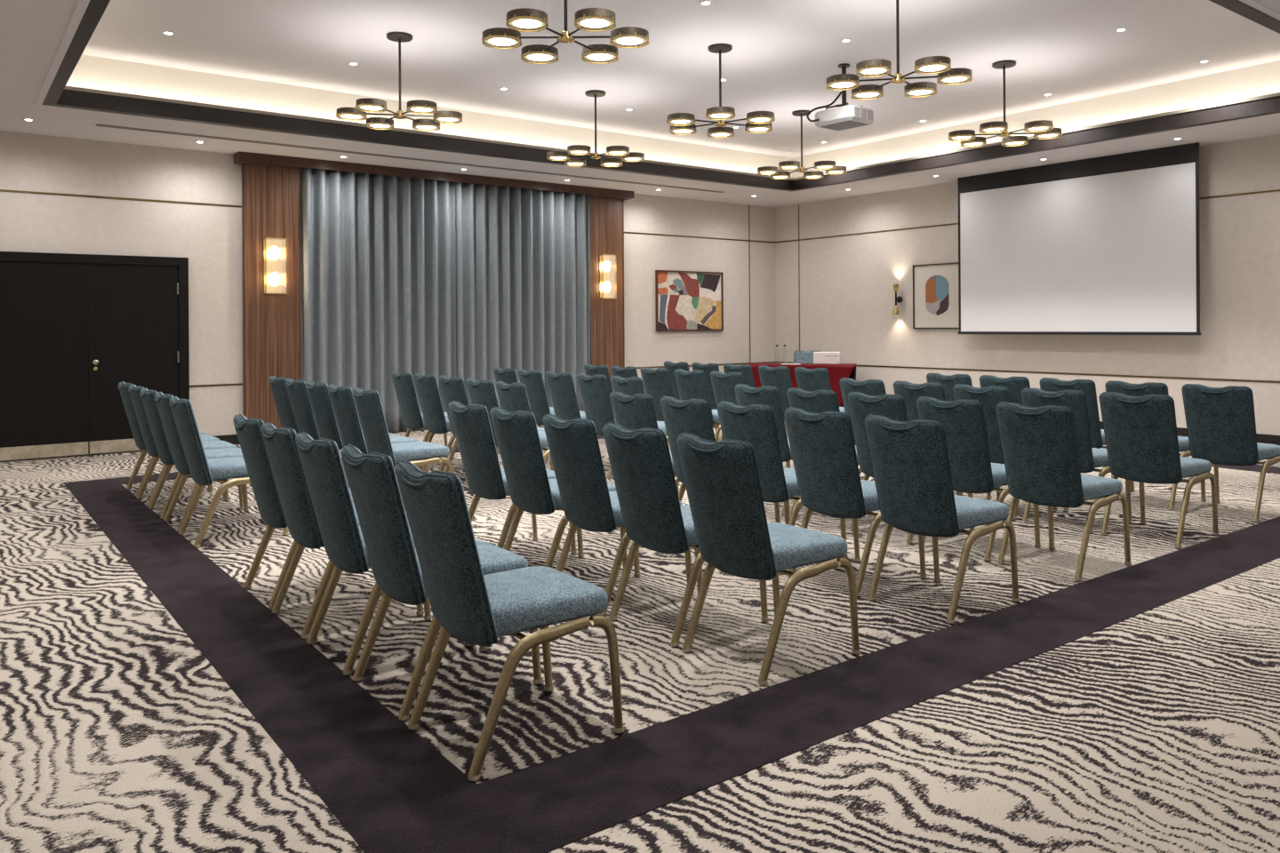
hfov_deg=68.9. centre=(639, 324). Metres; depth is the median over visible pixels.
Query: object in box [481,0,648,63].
chandelier
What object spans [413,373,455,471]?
banquet chair
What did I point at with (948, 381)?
banquet chair
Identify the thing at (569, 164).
diffuser
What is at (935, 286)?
print
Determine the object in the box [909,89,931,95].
diffuser
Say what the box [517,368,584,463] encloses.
banquet chair
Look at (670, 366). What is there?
banquet chair
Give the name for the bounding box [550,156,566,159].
diffuser
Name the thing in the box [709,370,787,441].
banquet chair
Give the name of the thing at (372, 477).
banquet chair
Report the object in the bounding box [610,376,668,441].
banquet chair
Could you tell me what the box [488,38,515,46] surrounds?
diffuser
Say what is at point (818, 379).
banquet chair
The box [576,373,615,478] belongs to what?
banquet chair
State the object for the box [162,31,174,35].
recessed light
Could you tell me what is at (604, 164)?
diffuser
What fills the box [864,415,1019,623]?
banquet chair
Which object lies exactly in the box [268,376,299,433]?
banquet chair
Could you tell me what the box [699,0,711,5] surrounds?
recessed light
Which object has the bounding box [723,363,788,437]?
banquet chair
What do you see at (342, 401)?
banquet chair
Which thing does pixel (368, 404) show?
banquet chair
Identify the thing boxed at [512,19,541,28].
diffuser
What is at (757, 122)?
chandelier
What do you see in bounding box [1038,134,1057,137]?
diffuser
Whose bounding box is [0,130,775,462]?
wall
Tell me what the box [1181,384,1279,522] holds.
banquet chair
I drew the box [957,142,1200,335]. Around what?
projection screen
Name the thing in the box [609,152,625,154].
diffuser
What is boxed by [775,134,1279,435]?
wall
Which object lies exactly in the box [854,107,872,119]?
vent grille
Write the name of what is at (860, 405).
banquet chair
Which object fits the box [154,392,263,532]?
banquet chair
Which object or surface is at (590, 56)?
diffuser
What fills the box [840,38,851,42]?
recessed light
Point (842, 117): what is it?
projector
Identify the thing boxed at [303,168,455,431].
curtain
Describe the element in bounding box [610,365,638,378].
banquet chair
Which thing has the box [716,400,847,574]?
banquet chair
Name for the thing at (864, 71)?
diffuser
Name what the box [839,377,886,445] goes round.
banquet chair
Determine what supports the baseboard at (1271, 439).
attached to the wall at (847, 294)
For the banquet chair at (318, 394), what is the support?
on the floor
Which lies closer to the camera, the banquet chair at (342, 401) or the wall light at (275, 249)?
the banquet chair at (342, 401)
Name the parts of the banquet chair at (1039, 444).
leg, backrest, leg, leg, seat frame, seat, leg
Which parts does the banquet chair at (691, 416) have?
leg, backrest, leg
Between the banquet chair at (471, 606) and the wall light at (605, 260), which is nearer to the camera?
the banquet chair at (471, 606)
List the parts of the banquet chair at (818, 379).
backrest, seat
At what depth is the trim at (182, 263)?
10.70 m
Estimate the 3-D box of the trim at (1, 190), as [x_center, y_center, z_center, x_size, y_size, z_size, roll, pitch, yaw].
[-2.997,-0.380,12.597,13.570,3.365,0.006,0,0,-37]
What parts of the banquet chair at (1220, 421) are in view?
leg, leg, backrest, leg, seat, leg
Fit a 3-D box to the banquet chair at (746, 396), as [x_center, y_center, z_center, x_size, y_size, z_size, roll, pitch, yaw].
[1.087,0.917,7.101,0.668,0.940,0.494,0,0,-37]
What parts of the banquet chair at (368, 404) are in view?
backrest, leg, seat, leg, leg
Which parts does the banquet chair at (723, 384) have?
backrest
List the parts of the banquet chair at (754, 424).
backrest, leg, seat, seat frame, leg, leg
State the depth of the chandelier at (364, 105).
8.42 m
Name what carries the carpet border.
on the floor
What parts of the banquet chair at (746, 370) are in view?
backrest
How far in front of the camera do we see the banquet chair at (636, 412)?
6.17 m
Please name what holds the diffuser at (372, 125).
attached to the chandelier at (364, 105)
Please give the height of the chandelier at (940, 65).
0.762 m
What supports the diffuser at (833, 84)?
attached to the chandelier at (940, 65)
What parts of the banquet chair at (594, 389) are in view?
backrest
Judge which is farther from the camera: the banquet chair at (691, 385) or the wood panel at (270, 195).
the wood panel at (270, 195)
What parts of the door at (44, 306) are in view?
kick plate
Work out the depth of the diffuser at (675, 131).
9.13 m
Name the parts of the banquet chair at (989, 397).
backrest, leg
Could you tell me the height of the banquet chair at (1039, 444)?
0.940 m
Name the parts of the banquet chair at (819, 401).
leg, backrest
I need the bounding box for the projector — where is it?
[806,63,873,131]
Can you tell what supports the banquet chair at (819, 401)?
on the floor
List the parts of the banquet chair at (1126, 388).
backrest, leg, seat, leg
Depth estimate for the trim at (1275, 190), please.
13.08 m
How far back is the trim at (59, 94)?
10.25 m
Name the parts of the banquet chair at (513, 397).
backrest, seat, leg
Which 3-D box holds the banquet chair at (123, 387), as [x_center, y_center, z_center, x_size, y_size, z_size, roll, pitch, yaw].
[-4.102,0.950,8.024,0.668,0.940,0.494,0,0,-37]
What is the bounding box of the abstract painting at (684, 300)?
[655,270,723,331]
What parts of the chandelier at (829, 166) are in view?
lamp shade, lamp shade, lamp shade, rod, lamp shade, arm, lamp shade, lamp shade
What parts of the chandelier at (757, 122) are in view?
lamp shade, lamp shade, arm, arm, rod, lamp shade, lamp shade, arm, arm, lamp shade, lamp shade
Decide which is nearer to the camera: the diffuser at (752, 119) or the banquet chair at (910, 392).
the banquet chair at (910, 392)
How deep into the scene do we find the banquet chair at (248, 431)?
4.69 m
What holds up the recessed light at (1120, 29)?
in the ceiling
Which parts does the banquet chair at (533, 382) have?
backrest, seat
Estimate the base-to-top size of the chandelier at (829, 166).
0.762 m
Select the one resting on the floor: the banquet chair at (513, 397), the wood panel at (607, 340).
the banquet chair at (513, 397)
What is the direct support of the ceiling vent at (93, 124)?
in the ceiling
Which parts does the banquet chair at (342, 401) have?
backrest, seat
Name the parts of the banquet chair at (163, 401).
backrest, leg, leg, seat, leg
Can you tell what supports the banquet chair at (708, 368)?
on the floor
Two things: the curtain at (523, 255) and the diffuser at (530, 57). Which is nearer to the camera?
the diffuser at (530, 57)
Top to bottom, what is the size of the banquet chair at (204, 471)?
0.940 m
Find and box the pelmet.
[233,151,634,199]
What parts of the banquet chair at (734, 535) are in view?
leg, backrest, leg, leg, seat frame, seat, leg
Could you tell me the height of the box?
0.190 m
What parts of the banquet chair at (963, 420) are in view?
backrest, leg, leg, seat frame, seat, leg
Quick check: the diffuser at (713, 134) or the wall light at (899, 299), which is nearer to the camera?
the diffuser at (713, 134)
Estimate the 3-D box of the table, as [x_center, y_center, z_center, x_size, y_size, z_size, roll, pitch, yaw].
[2.575,1.006,14.988,1.763,0.751,0.520,0,0,14]
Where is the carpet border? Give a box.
[63,418,1279,852]
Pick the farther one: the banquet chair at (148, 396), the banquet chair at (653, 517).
the banquet chair at (148, 396)
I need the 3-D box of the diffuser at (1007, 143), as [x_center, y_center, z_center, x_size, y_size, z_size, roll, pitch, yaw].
[3.954,-1.916,9.835,0.178,0.002,0.178,0,0,-3]
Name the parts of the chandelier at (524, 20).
lamp shade, lamp shade, lamp shade, arm, arm, arm, rod, arm, arm, arm, lamp shade, lamp shade, lamp shade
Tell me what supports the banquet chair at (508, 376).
on the floor
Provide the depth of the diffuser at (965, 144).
9.88 m
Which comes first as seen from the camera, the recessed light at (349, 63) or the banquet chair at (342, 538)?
the banquet chair at (342, 538)
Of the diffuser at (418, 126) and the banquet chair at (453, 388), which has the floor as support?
the banquet chair at (453, 388)
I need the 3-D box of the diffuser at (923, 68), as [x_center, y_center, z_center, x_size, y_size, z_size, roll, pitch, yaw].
[2.171,-1.904,6.918,0.178,0.002,0.178,0,0,-13]
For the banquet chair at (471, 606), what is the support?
on the floor
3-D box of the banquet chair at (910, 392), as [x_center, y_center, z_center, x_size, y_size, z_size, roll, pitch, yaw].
[2.373,0.908,7.380,0.668,0.940,0.494,0,0,-37]
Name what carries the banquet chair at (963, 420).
on the floor
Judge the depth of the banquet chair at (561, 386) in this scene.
9.07 m
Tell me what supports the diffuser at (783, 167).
attached to the chandelier at (829, 166)
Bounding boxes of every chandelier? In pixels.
[336,31,462,131]
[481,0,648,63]
[546,89,644,167]
[666,43,775,138]
[757,110,847,179]
[825,0,972,100]
[948,59,1062,147]
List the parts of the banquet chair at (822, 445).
leg, backrest, leg, leg, seat, seat frame, leg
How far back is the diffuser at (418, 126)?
8.86 m
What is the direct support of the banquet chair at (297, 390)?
on the floor
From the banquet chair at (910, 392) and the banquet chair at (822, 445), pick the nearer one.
the banquet chair at (822, 445)
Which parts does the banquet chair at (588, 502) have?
leg, backrest, leg, leg, seat, leg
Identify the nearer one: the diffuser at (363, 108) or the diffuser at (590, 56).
the diffuser at (590, 56)
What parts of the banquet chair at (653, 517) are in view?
leg, backrest, leg, seat, seat frame, leg, leg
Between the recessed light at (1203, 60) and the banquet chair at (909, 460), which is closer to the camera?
the banquet chair at (909, 460)
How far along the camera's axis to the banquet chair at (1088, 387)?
7.38 m
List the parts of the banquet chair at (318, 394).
backrest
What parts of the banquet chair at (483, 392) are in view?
backrest, seat, leg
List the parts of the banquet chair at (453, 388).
leg, backrest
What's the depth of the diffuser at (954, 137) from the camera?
9.52 m
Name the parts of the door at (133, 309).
knob, kick plate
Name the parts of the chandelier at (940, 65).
lamp shade, lamp shade, lamp shade, arm, arm, rod, arm, lamp shade, arm, lamp shade, lamp shade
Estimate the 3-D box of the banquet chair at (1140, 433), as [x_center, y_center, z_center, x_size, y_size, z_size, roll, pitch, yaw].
[3.358,0.902,6.066,0.668,0.940,0.494,0,0,-37]
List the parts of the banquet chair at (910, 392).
backrest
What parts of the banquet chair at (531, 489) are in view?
leg, backrest, leg, leg, seat, leg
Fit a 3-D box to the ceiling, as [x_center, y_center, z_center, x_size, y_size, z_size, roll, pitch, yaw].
[1.041,-2.418,7.222,13.576,0.658,13.467,0,0,-37]
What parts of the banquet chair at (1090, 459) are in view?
leg, backrest, leg, seat, seat frame, leg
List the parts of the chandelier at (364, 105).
lamp shade, lamp shade, lamp shade, arm, rod, arm, lamp shade, lamp shade, lamp shade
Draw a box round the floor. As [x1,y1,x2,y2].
[0,422,1279,852]
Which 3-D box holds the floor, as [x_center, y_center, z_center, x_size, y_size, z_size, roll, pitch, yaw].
[1.066,1.443,7.222,13.576,0.100,13.467,0,0,-37]
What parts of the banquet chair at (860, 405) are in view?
leg, backrest, leg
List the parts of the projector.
plate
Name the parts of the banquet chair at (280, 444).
leg, backrest, leg, seat, leg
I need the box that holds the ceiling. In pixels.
[0,0,1279,207]
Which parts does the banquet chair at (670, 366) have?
backrest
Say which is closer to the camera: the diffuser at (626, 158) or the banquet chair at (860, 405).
the banquet chair at (860, 405)
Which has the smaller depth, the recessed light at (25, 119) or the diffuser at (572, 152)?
the recessed light at (25, 119)
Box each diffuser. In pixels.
[341,114,361,119]
[360,105,382,110]
[370,124,390,127]
[411,107,431,111]
[416,125,435,128]
[438,117,457,121]
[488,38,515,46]
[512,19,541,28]
[527,54,552,61]
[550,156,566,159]
[568,162,583,165]
[570,151,586,153]
[580,18,609,27]
[587,53,612,60]
[604,163,618,165]
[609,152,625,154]
[616,37,642,45]
[625,158,640,159]
[671,120,690,123]
[673,129,692,133]
[710,113,730,118]
[712,133,729,136]
[749,128,767,131]
[751,118,770,121]
[782,166,796,168]
[817,166,832,167]
[831,82,854,87]
[856,92,878,97]
[861,68,886,74]
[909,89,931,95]
[920,64,944,71]
[942,76,967,82]
[952,136,970,139]
[964,143,982,145]
[984,128,1003,131]
[1006,142,1023,144]
[1028,127,1047,130]
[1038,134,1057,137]
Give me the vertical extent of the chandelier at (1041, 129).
0.762 m
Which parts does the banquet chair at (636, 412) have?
backrest, seat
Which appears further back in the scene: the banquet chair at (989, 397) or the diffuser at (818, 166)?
the diffuser at (818, 166)
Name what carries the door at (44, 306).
in the wall at (210, 236)
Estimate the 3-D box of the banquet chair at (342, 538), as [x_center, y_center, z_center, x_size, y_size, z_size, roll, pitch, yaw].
[-1.128,0.931,4.064,0.668,0.940,0.494,0,0,-37]
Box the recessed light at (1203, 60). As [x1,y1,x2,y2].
[1199,59,1209,63]
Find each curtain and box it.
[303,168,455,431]
[455,182,590,411]
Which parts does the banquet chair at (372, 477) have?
leg, backrest, leg, seat, leg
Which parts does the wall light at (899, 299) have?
stem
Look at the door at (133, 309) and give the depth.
10.46 m
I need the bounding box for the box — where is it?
[813,352,840,364]
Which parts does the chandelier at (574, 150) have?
lamp shade, lamp shade, lamp shade, arm, rod, arm, lamp shade, lamp shade, lamp shade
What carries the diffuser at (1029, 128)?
attached to the chandelier at (1041, 129)
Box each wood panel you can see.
[241,163,301,429]
[590,196,624,391]
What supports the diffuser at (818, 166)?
attached to the chandelier at (829, 166)
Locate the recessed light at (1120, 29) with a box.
[1114,27,1127,31]
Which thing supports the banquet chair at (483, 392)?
on the floor
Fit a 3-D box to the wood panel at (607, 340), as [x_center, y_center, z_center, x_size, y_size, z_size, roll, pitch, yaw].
[-0.517,-0.280,14.406,0.637,3.362,0.055,0,0,-37]
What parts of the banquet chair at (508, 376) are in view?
backrest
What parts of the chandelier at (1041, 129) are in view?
lamp shade, lamp shade, arm, arm, lamp shade, rod, lamp shade, arm, arm, lamp shade, lamp shade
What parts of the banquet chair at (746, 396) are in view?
backrest, leg, seat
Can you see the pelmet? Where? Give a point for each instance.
(240, 157)
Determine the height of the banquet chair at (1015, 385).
0.940 m
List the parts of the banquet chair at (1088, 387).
backrest, seat, leg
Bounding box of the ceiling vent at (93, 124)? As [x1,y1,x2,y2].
[92,122,726,192]
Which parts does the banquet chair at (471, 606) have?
leg, backrest, leg, seat frame, seat, leg, leg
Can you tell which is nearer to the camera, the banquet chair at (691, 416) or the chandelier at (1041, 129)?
the banquet chair at (691, 416)
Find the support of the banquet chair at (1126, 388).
on the floor
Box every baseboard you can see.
[214,434,239,444]
[1099,421,1279,445]
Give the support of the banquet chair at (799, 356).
on the floor
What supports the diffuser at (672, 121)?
attached to the chandelier at (757, 122)
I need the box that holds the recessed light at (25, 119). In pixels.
[23,118,34,120]
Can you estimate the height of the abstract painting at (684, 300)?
0.991 m
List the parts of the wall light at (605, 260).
bulb, lamp shade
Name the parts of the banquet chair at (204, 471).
backrest, leg, seat frame, leg, seat, leg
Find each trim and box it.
[0,189,775,387]
[0,251,189,399]
[41,0,1279,191]
[775,189,1279,383]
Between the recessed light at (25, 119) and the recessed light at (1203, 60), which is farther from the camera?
the recessed light at (1203, 60)
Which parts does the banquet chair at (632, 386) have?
backrest, seat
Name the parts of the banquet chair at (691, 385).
backrest, seat, leg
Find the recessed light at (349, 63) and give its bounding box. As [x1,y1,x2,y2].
[348,62,358,65]
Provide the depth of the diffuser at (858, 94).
7.72 m
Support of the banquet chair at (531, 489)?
on the floor
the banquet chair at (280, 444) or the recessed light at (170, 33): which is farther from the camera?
the recessed light at (170, 33)
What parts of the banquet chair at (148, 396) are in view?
backrest, leg, leg, seat, leg, leg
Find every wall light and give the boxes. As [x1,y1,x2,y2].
[263,237,287,295]
[599,253,616,299]
[892,284,902,314]
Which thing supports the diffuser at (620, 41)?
attached to the chandelier at (524, 20)
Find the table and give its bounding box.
[744,363,856,407]
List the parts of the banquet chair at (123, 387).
backrest, leg, leg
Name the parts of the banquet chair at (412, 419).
backrest, leg, leg, seat, leg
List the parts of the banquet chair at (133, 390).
backrest, leg, leg, seat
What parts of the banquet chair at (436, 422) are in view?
leg, backrest, leg, seat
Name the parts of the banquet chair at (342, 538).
leg, backrest, leg, seat, leg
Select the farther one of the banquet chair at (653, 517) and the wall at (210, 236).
the wall at (210, 236)
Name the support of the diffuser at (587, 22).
attached to the chandelier at (524, 20)
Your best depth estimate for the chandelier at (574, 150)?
10.53 m
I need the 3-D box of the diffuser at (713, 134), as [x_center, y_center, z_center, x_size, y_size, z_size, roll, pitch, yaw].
[0.804,-1.895,9.297,0.178,0.002,0.178,0,0,27]
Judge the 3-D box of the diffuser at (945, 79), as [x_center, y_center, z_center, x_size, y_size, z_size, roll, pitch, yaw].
[2.444,-1.906,7.244,0.178,0.002,0.178,0,0,17]
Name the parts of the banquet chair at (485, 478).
leg, backrest, leg, seat, leg, leg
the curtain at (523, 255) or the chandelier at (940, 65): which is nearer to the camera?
the chandelier at (940, 65)
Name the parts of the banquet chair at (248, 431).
leg, backrest, leg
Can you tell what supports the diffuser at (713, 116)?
attached to the chandelier at (757, 122)
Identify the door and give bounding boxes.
[0,261,88,461]
[88,264,179,455]
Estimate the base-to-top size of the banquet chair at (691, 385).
0.940 m
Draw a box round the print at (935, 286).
[912,262,959,328]
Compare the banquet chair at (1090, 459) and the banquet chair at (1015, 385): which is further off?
the banquet chair at (1015, 385)
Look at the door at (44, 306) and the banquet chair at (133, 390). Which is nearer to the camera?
the banquet chair at (133, 390)
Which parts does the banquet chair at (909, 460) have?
leg, backrest, leg, leg, seat frame, seat, leg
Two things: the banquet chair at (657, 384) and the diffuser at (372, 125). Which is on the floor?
the banquet chair at (657, 384)
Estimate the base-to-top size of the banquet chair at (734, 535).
0.940 m
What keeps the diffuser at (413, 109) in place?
attached to the chandelier at (364, 105)
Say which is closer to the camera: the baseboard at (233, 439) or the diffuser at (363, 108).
the diffuser at (363, 108)
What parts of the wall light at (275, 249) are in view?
bulb, bulb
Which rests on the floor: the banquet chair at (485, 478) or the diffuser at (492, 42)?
the banquet chair at (485, 478)
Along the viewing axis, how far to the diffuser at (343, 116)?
8.39 m
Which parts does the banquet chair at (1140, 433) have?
leg, backrest, leg, leg, seat frame, seat, leg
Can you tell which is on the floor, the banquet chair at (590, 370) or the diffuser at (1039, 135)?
the banquet chair at (590, 370)
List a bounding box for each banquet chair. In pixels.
[118,381,208,496]
[128,384,224,507]
[139,387,244,519]
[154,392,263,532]
[169,396,288,547]
[233,413,353,609]
[260,422,423,639]
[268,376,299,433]
[285,377,319,439]
[295,432,474,675]
[305,381,396,470]
[328,384,423,478]
[340,444,542,720]
[352,387,454,473]
[391,371,448,458]
[395,460,623,782]
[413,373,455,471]
[438,376,497,483]
[448,400,576,554]
[466,377,554,471]
[489,407,627,572]
[493,368,553,453]
[495,381,550,462]
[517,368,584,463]
[542,414,694,615]
[545,371,586,464]
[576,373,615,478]
[584,364,612,393]
[602,422,768,647]
[609,391,679,494]
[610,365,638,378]
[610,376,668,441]
[640,367,672,421]
[659,395,780,522]
[664,361,689,436]
[674,368,720,441]
[675,432,860,685]
[691,362,719,409]
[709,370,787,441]
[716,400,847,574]
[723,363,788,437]
[734,384,794,516]
[758,365,791,415]
[784,407,926,596]
[786,387,862,528]
[793,351,820,363]
[794,367,844,412]
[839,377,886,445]
[847,392,960,543]
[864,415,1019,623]
[893,380,991,498]
[915,396,1040,560]
[926,372,972,400]
[952,384,1057,519]
[979,375,1030,405]
[994,401,1131,581]
[1020,387,1132,532]
[1039,377,1135,499]
[1098,392,1219,548]
[1104,380,1206,510]
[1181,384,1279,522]
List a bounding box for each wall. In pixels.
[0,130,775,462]
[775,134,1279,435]
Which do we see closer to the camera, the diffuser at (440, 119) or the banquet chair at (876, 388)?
the banquet chair at (876, 388)
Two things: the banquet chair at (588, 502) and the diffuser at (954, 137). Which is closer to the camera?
the banquet chair at (588, 502)
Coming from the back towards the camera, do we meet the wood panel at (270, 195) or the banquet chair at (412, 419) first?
the wood panel at (270, 195)
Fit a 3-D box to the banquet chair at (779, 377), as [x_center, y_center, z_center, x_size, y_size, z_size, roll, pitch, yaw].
[1.671,0.913,10.276,0.668,0.940,0.494,0,0,-37]
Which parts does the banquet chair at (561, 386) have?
backrest, seat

